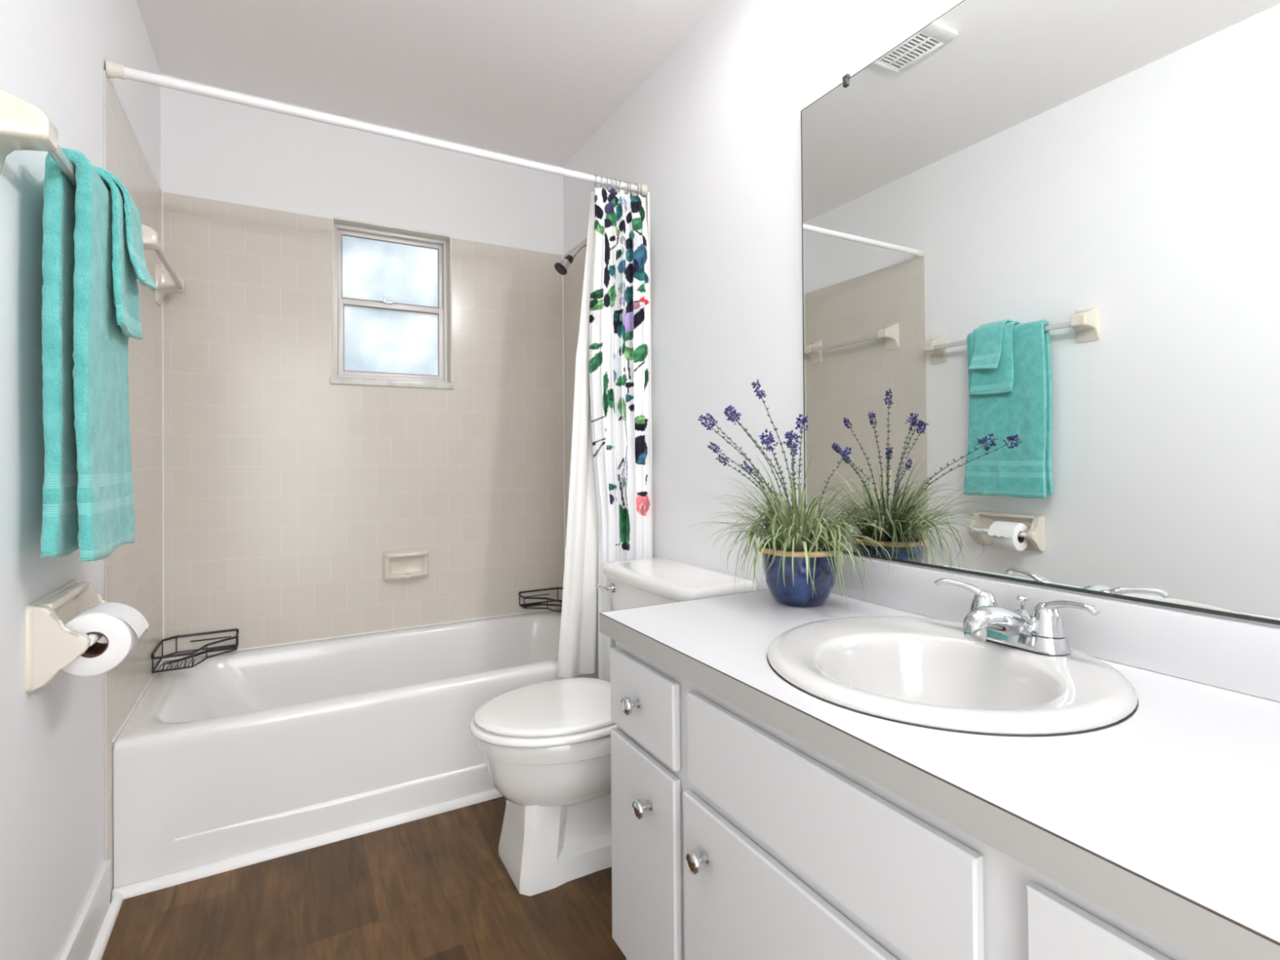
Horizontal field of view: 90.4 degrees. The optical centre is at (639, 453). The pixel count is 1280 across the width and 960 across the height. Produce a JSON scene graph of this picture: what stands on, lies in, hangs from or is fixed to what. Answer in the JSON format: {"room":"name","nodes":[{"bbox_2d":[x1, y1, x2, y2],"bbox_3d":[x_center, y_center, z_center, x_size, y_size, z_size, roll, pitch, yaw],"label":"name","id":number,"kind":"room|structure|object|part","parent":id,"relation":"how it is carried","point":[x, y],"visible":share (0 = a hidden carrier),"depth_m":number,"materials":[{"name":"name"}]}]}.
{"room":"bathroom","nodes":[
{"label":"bathroom","id":0,"kind":"room"},
{"bbox_2d":[0,0,163,959],"bbox_3d":[-0.956,-0.132,0.805,0.124,2.451,3.490,0,0,-29],"label":"wall","id":1,"kind":"structure","parent":0,"point":[56,745],"depth_m":1.23,"materials":[{"name":"white paint"}]},
{"bbox_2d":[0,88,76,187],"bbox_3d":[-1.077,-0.473,1.220,0.077,0.126,0.710,0,0,-29],"label":"towel bar","id":2,"kind":"object","parent":1,"relation":"attached to","point":[24,126],"visible":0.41,"depth_m":0.94,"materials":[{"name":"beige ceramic"}]},
{"bbox_3d":[-0.925,-0.476,0.946,0.077,0.126,0.082,0,0,-29],"label":"post","id":3,"kind":"part","parent":2,"relation":"part of","materials":[{"name":"beige ceramic"}]},
{"bbox_2d":[40,147,135,562],"bbox_3d":[-1.033,-0.162,1.203,0.078,0.700,0.341,0,0,-29],"label":"bath towel","id":4,"kind":"object","parent":2,"relation":"hanging from","point":[88,504],"visible":0.95,"depth_m":1.08,"materials":[{"name":"teal fabric"}]},
{"bbox_2d":[94,167,142,339],"bbox_3d":[-1.046,-0.380,1.233,0.103,0.293,0.183,0,0,-29],"label":"hand towel","id":5,"kind":"object","parent":4,"relation":"on","point":[126,291],"visible":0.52,"depth_m":1.20,"materials":[{"name":"teal fabric"}]},
{"bbox_2d":[93,165,157,290],"bbox_3d":[-1.046,-0.435,1.246,0.141,0.207,0.132,0,0,-29],"label":"washcloth","id":6,"kind":"object","parent":5,"relation":"on","point":[135,242],"visible":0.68,"depth_m":1.23,"materials":[{"name":"teal fabric"}]},
{"bbox_2d":[25,579,107,693],"bbox_3d":[-1.066,0.333,1.213,0.085,0.148,0.284,0,0,-29],"label":"toilet paper holder","id":7,"kind":"object","parent":1,"relation":"attached to","point":[50,646],"visible":0.72,"depth_m":1.09,"materials":[{"name":"beige ceramic"}]},
{"bbox_3d":[-1.099,0.333,1.194,0.009,0.148,0.284,0,0,-29],"label":"plate","id":8,"kind":"part","parent":7,"relation":"part of","materials":[{"name":"beige ceramic"}]},
{"bbox_3d":[-1.004,0.332,1.102,0.077,0.146,0.022,0,0,-29],"label":"arm","id":9,"kind":"part","parent":7,"relation":"part of","materials":[{"name":"beige ceramic"}]},
{"bbox_2d":[37,581,89,609],"bbox_3d":[-1.088,0.269,1.201,0.025,0.014,0.236,0,0,-29],"label":"hood","id":10,"kind":"object","parent":7,"relation":"attached to","point":[64,593],"depth_m":1.19,"materials":[{"name":"beige ceramic"}]},
{"bbox_3d":[-1.128,0.334,1.324,0.077,0.146,0.022,0,0,-29],"label":"arm","id":11,"kind":"part","parent":7,"relation":"part of","materials":[{"name":"beige ceramic"}]},
{"bbox_2d":[61,602,149,675],"bbox_3d":[-1.008,0.346,1.193,0.124,0.113,0.100,0,0,-29],"label":"toilet paper roll","id":12,"kind":"object","parent":7,"relation":"on","point":[122,625],"visible":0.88,"depth_m":1.16,"materials":[{"name":"white paper"}]},
{"bbox_2d":[59,859,110,959],"bbox_3d":[-0.685,1.027,0.458,0.012,0.125,2.444,0,0,-29],"label":"baseboard","id":13,"kind":"structure","parent":1,"relation":"attached to","point":[80,944],"depth_m":1.38,"materials":[{"name":"white paint"}]},
{"bbox_2d":[88,891,123,959],"bbox_3d":[-0.686,1.081,0.490,0.018,0.018,2.502,0,0,-29],"label":"trim","id":14,"kind":"structure","parent":1,"relation":"attached to","point":[100,944],"depth_m":1.46,"materials":[{"name":"white paint"}]},
{"bbox_3d":[-1.486,0.090,1.884,0.004,2.032,0.803,0,0,-29],"label":"tile panel","id":15,"kind":"part","parent":1,"relation":"part of","materials":[{"name":"beige tile"}]},
{"bbox_2d":[142,223,186,306],"bbox_3d":[-1.477,-0.569,1.947,0.077,0.126,0.597,0,0,-29],"label":"towel bar","id":16,"kind":"object","parent":1,"relation":"attached to","point":[168,282],"visible":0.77,"depth_m":2.12,"materials":[{"name":"beige ceramic"}]},
{"bbox_3d":[-1.352,-0.572,1.722,0.077,0.126,0.082,0,0,-29],"label":"post","id":17,"kind":"part","parent":16,"relation":"part of","materials":[{"name":"beige ceramic"}]},
{"bbox_3d":[-1.603,-0.567,2.172,0.077,0.126,0.082,0,0,-29],"label":"post","id":18,"kind":"part","parent":16,"relation":"part of","materials":[{"name":"beige ceramic"}]},
{"bbox_2d":[111,73,565,742],"bbox_3d":[-0.872,-0.121,2.342,1.524,2.451,0.885,0,0,-29],"label":"wall","id":19,"kind":"structure","parent":0,"point":[286,488],"depth_m":2.49,"materials":[{"name":"beige tile"}]},
{"bbox_3d":[-1.017,-0.058,2.604,1.524,1.732,0.004,0,0,-29],"label":"tile panel","id":20,"kind":"part","parent":19,"relation":"part of","materials":[{"name":"beige tile"}]},
{"bbox_2d":[105,59,647,196],"bbox_3d":[-0.645,-0.946,1.928,1.515,0.040,0.040,0,0,-29],"label":"shower curtain rod","id":21,"kind":"object","parent":19,"relation":"attached to","point":[113,70],"visible":0.98,"depth_m":1.79,"materials":[{"name":"white metal"}]},
{"label":"curtain ring","id":22,"kind":"object","parent":21,"relation":"hanging from","visible":0},
{"bbox_2d":[556,191,598,678],"bbox_3d":[-0.135,-0.078,2.220,0.338,1.672,0.018,0,0,-29],"label":"curtain liner","id":23,"kind":"object","parent":22,"relation":"hanging from","point":[578,653],"visible":0.24,"depth_m":2.18,"materials":[{"name":"white"}]},
{"label":"curtain ring","id":24,"kind":"object","parent":21,"relation":"hanging from","visible":0},
{"bbox_2d":[589,185,650,681],"bbox_3d":[-0.064,-0.060,2.202,0.221,1.724,0.067,0,0,-29],"label":"shower curtain","id":25,"kind":"object","parent":24,"relation":"hanging from","point":[619,307],"visible":0.73,"depth_m":2.20,"materials":[{"name":"multicoloured fabric"}]},
{"bbox_2d":[329,216,453,389],"bbox_3d":[-1.037,-0.603,2.660,0.479,0.662,0.134,0,0,-29],"label":"window","id":26,"kind":"structure","parent":19,"relation":"in","point":[392,286],"depth_m":2.66,"materials":[{"name":"white glass"}]},
{"bbox_3d":[-1.050,-0.755,2.686,0.419,0.308,0.018,0,0,-29],"label":"sash","id":27,"kind":"part","parent":26,"relation":"part of","materials":[{"name":"silver metal"}]},
{"bbox_3d":[-1.050,-0.762,2.686,0.383,0.258,0.004,0,0,-29],"label":"pane","id":28,"kind":"part","parent":26,"relation":"part of","materials":[{"name":"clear glass"}]},
{"bbox_3d":[-1.039,-0.472,2.667,0.417,0.308,0.019,0,0,-29],"label":"sash","id":29,"kind":"part","parent":26,"relation":"part of","materials":[{"name":"silver metal"}]},
{"bbox_3d":[-1.039,-0.469,2.668,0.373,0.270,0.004,0,0,-29],"label":"pane","id":30,"kind":"part","parent":26,"relation":"part of","materials":[{"name":"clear glass"}]},
{"bbox_3d":[-1.035,-0.286,2.657,0.479,0.028,0.134,0,0,-29],"label":"sill","id":31,"kind":"part","parent":26,"relation":"part of","materials":[{"name":"stone"}]},
{"bbox_2d":[382,548,428,581],"bbox_3d":[-0.953,0.460,2.600,0.178,0.118,0.054,0,0,-29],"label":"soap dish","id":32,"kind":"object","parent":19,"relation":"attached to","point":[405,564],"visible":1,"depth_m":2.60,"materials":[{"name":"beige ceramic"}]},
{"bbox_2d":[554,240,586,275],"bbox_3d":[-0.259,-0.818,2.602,0.192,0.190,0.060,0,0,-29],"label":"shower","id":33,"kind":"object","parent":19,"relation":"attached to","point":[562,266],"visible":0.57,"depth_m":2.57,"materials":[{"name":"grey metal"}]},
{"bbox_3d":[-0.233,-0.841,2.617,0.133,0.103,0.021,0,0,-29],"label":"shower arm","id":34,"kind":"part","parent":33,"relation":"part of","materials":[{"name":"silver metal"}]},
{"bbox_2d":[101,795,626,959],"bbox_3d":[-0.035,1.137,0.844,1.764,0.100,4.290,0,0,-29],"label":"floor","id":35,"kind":"structure","parent":0,"point":[438,886],"depth_m":1.53,"materials":[{"name":"wood"}]},
{"bbox_2d":[112,608,598,888],"bbox_3d":[-0.828,0.913,2.268,1.515,0.382,0.746,0,0,-29],"label":"bathtub","id":36,"kind":"object","parent":35,"relation":"on","point":[228,755],"visible":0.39,"depth_m":1.87,"materials":[{"name":"white ceramic"}]},
{"bbox_2d":[151,628,239,673],"bbox_3d":[-1.520,0.674,2.184,0.226,0.062,0.227,0,0,-29],"label":"caddy","id":37,"kind":"object","parent":36,"relation":"on","point":[234,646],"visible":1,"depth_m":2.20,"materials":[{"name":"black metal"}]},
{"bbox_3d":[-1.520,0.653,2.185,0.226,0.020,0.226,0,0,-29],"label":"rail","id":38,"kind":"part","parent":37,"relation":"part of","materials":[{"name":"black metal"}]},
{"bbox_3d":[-1.519,0.703,2.184,0.224,0.005,0.224,0,0,-29],"label":"rail","id":39,"kind":"part","parent":37,"relation":"part of","materials":[{"name":"black metal"}]},
{"bbox_2d":[111,788,502,902],"bbox_3d":[-0.638,1.090,1.936,1.518,0.021,0.021,0,0,-29],"label":"trim","id":40,"kind":"structure","parent":36,"relation":"attached to","point":[212,868],"depth_m":1.75,"materials":[{"name":"white paint"}]},
{"bbox_2d":[518,586,563,612],"bbox_3d":[-0.392,0.652,2.811,0.226,0.062,0.227,0,0,-29],"label":"caddy","id":41,"kind":"object","parent":36,"relation":"on","point":[525,606],"visible":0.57,"depth_m":2.84,"materials":[{"name":"black metal"}]},
{"bbox_3d":[-0.393,0.631,2.812,0.226,0.020,0.226,0,0,-29],"label":"rail","id":42,"kind":"part","parent":41,"relation":"part of","materials":[{"name":"black metal"}]},
{"bbox_3d":[-0.392,0.681,2.811,0.224,0.005,0.224,0,0,-29],"label":"rail","id":43,"kind":"part","parent":41,"relation":"part of","materials":[{"name":"black metal"}]},
{"bbox_2d":[469,557,757,896],"bbox_3d":[-0.112,0.724,1.790,0.727,0.742,0.538,0,0,-29],"label":"toilet","id":44,"kind":"object","parent":35,"relation":"on","point":[545,746],"visible":0.56,"depth_m":1.63,"materials":[{"name":"white ceramic"}]},
{"bbox_3d":[-0.235,0.707,1.722,0.446,0.020,0.378,0,0,-29],"label":"seat","id":45,"kind":"part","parent":44,"relation":"part of","materials":[{"name":"white plastic"}]},
{"bbox_3d":[-0.231,0.686,1.724,0.431,0.018,0.358,0,0,-29],"label":"lid","id":46,"kind":"part","parent":44,"relation":"part of","materials":[{"name":"white ceramic"}]},
{"bbox_3d":[-0.106,0.429,2.037,0.035,0.029,0.084,0,-1,-37],"label":"flush handle","id":47,"kind":"part","parent":44,"relation":"part of","materials":[{"name":"silver metal"}]},
{"bbox_3d":[0.100,0.563,1.910,0.232,0.336,0.504,0,0,-29],"label":"tank","id":48,"kind":"part","parent":44,"relation":"part of","materials":[{"name":"white ceramic"}]},
{"bbox_3d":[0.092,0.373,1.908,0.255,0.042,0.538,0,0,-29],"label":"tank lid","id":49,"kind":"part","parent":44,"relation":"part of","materials":[{"name":"white ceramic"}]},
{"bbox_2d":[609,641,1197,959],"bbox_3d":[0.514,0.724,0.814,0.588,0.718,1.435,0,0,-29],"label":"vanity cabinet","id":50,"kind":"object","parent":35,"relation":"on","point":[734,837],"visible":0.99,"depth_m":0.85,"materials":[{"name":"white paint"}]},
{"bbox_3d":[-0.016,0.474,1.195,0.032,0.033,0.033,0,0,-29],"label":"knob","id":51,"kind":"part","parent":50,"relation":"part of","materials":[{"name":"silver metal"}]},
{"bbox_3d":[0.006,0.645,1.157,0.032,0.033,0.033,0,0,-29],"label":"knob","id":52,"kind":"part","parent":50,"relation":"part of","materials":[{"name":"silver metal"}]},
{"bbox_3d":[0.005,0.475,1.206,0.018,0.149,0.246,0,0,-29],"label":"drawer","id":53,"kind":"part","parent":50,"relation":"part of","materials":[{"name":"white paint"}]},
{"bbox_3d":[0.008,0.781,1.204,0.018,0.428,0.246,0,0,-29],"label":"door","id":54,"kind":"part","parent":50,"relation":"part of","materials":[{"name":"white paint"}]},
{"bbox_3d":[0.092,0.641,1.001,0.032,0.033,0.033,0,0,-29],"label":"knob","id":55,"kind":"part","parent":50,"relation":"part of","materials":[{"name":"silver metal"}]},
{"bbox_3d":[0.207,0.778,0.845,0.018,0.424,0.519,0,0,-29],"label":"door","id":56,"kind":"part","parent":50,"relation":"part of","materials":[{"name":"white paint"}]},
{"bbox_2d":[599,554,1279,959],"bbox_3d":[0.518,0.298,0.825,0.568,0.133,1.461,0,0,-29],"label":"countertop","id":57,"kind":"structure","parent":50,"relation":"on","point":[1165,818],"depth_m":0.70,"materials":[{"name":"white laminate"}]},
{"bbox_2d":[758,542,841,607],"bbox_3d":[0.353,0.268,1.405,0.182,0.124,0.182,0,0,-29],"label":"pot","id":58,"kind":"object","parent":57,"relation":"on","point":[797,593],"depth_m":1.34,"materials":[{"name":"ceramic"}]},
{"bbox_2d":[679,379,944,610],"bbox_3d":[0.308,0.082,1.374,0.388,0.495,0.518,0,0,-29],"label":"lavender","id":59,"kind":"object","parent":57,"relation":"on","point":[800,565],"visible":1,"depth_m":1.34,"materials":[{"name":"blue plant"}]},
{"bbox_3d":[0.241,0.074,1.483,0.182,0.316,0.003,-1,-1,40],"label":"lavender stem","id":60,"kind":"part","parent":59,"relation":"part of","materials":[{"name":"green"}]},
{"bbox_3d":[0.239,0.082,1.383,0.201,0.299,0.046,0,0,-29],"label":"lavender stem","id":61,"kind":"part","parent":59,"relation":"part of","materials":[{"name":"green"}]},
{"bbox_3d":[0.256,0.108,1.485,0.044,0.247,0.217,0,0,-29],"label":"lavender stem","id":62,"kind":"part","parent":59,"relation":"part of","materials":[{"name":"green plant"}]},
{"bbox_3d":[0.264,0.123,1.486,0.166,0.217,0.006,-1,-1,38],"label":"lavender stem","id":63,"kind":"part","parent":59,"relation":"part of","materials":[{"name":"green plant"}]},
{"bbox_3d":[0.278,0.070,1.438,0.140,0.322,0.006,-1,0,21],"label":"lavender stem","id":64,"kind":"part","parent":59,"relation":"part of","materials":[{"name":"green"}]},
{"bbox_3d":[0.278,0.072,1.382,0.152,0.317,0.057,0,0,-29],"label":"lavender stem","id":65,"kind":"part","parent":59,"relation":"part of","materials":[{"name":"green"}]},
{"bbox_3d":[0.289,0.130,1.390,0.118,0.201,0.004,0,0,-16],"label":"lavender stem","id":66,"kind":"part","parent":59,"relation":"part of","materials":[{"name":"green plant"}]},
{"bbox_3d":[0.312,0.044,1.410,0.095,0.374,0.004,0,0,5],"label":"lavender stem","id":67,"kind":"part","parent":59,"relation":"part of","materials":[{"name":"green"}]},
{"bbox_3d":[0.289,0.103,1.293,0.005,0.255,0.222,-1,0,27],"label":"lavender stem","id":68,"kind":"part","parent":59,"relation":"part of","materials":[{"name":"green plant"}]},
{"bbox_3d":[0.355,0.110,1.474,0.008,0.241,0.097,-1,0,21],"label":"lavender stem","id":69,"kind":"part","parent":59,"relation":"part of","materials":[{"name":"green plant"}]},
{"bbox_3d":[0.309,0.103,1.273,0.007,0.254,0.270,-1,0,16],"label":"lavender stem","id":70,"kind":"part","parent":59,"relation":"part of","materials":[{"name":"green plant"}]},
{"bbox_3d":[0.346,0.082,1.372,0.004,0.295,0.068,0,0,7],"label":"lavender stem","id":71,"kind":"part","parent":59,"relation":"part of","materials":[{"name":"green plant"}]},
{"bbox_3d":[0.417,0.114,1.390,0.072,0.231,0.005,-1,0,11],"label":"lavender stem","id":72,"kind":"part","parent":59,"relation":"part of","materials":[{"name":"green plant"}]},
{"bbox_2d":[766,616,1138,737],"bbox_3d":[0.449,0.391,0.975,0.498,0.168,0.498,0,0,-29],"label":"sink","id":73,"kind":"object","parent":57,"relation":"in","point":[926,673],"visible":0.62,"depth_m":0.98,"materials":[{"name":"porcelain"},{"name":"chrome"}]},
{"bbox_2d":[934,577,1100,656],"bbox_3d":[0.599,0.266,1.032,0.174,0.087,0.212,-1,0,10],"label":"bathroom faucet","id":74,"kind":"object","parent":73,"relation":"on","point":[1042,633],"visible":1,"depth_m":0.99,"materials":[{"name":"silver metal"}]},
{"bbox_3d":[0.574,0.253,1.108,0.051,0.061,0.106,0,0,-29],"label":"handle","id":75,"kind":"part","parent":74,"relation":"part of","materials":[{"name":"silver metal"}]},
{"bbox_3d":[0.566,0.274,1.013,0.138,0.066,0.092,0,0,-29],"label":"spout","id":76,"kind":"part","parent":74,"relation":"part of","materials":[{"name":"silver metal"}]},
{"bbox_3d":[0.633,0.262,1.051,0.018,0.052,0.018,0,0,-29],"label":"lift rod","id":77,"kind":"part","parent":74,"relation":"part of","materials":[{"name":"silver metal"}]},
{"bbox_3d":[0.650,0.252,0.971,0.051,0.061,0.106,0,0,-29],"label":"handle","id":78,"kind":"part","parent":74,"relation":"part of","materials":[{"name":"silver metal"}]},
{"bbox_3d":[0.489,0.463,0.337,0.018,0.151,0.550,0,0,-29],"label":"drawer","id":79,"kind":"part","parent":50,"relation":"part of","materials":[{"name":"white paint"}]},
{"bbox_2d":[136,0,719,166],"bbox_3d":[-0.249,-1.410,1.213,1.764,0.100,3.490,0,0,-29],"label":"ceiling","id":80,"kind":"structure","parent":0,"point":[535,80],"depth_m":2.16,"materials":[{"name":"white paint"}]},
{"bbox_2d":[563,0,1279,627],"bbox_3d":[0.476,-0.137,1.601,0.128,2.451,3.490,0,0,-29],"label":"wall","id":81,"kind":"structure","parent":0,"point":[713,132],"depth_m":1.89,"materials":[{"name":"white paint"}]},
{"bbox_3d":[-0.158,0.085,2.623,0.004,2.032,0.803,0,0,-29],"label":"tile panel","id":82,"kind":"part","parent":81,"relation":"part of","materials":[{"name":"fabric"}]},
{"bbox_3d":[0.038,0.081,2.271,0.012,2.032,0.011,0,0,-29],"label":"edge trim","id":83,"kind":"part","parent":81,"relation":"part of","materials":[{"name":"white"}]},
{"bbox_2d":[800,0,1279,625],"bbox_3d":[0.749,-0.326,0.982,0.011,1.105,1.399,0,0,-29],"label":"wall mirror","id":84,"kind":"object","parent":81,"relation":"attached to","point":[1040,239],"visible":0.91,"depth_m":1.06,"materials":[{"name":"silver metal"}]},
{"bbox_2d":[831,554,1279,702],"bbox_3d":[0.758,0.277,0.958,0.018,0.092,1.460,0,0,-29],"label":"backsplash","id":85,"kind":"structure","parent":81,"relation":"attached to","point":[1239,656],"depth_m":0.97,"materials":[{"name":"white laminate"}]}
]}

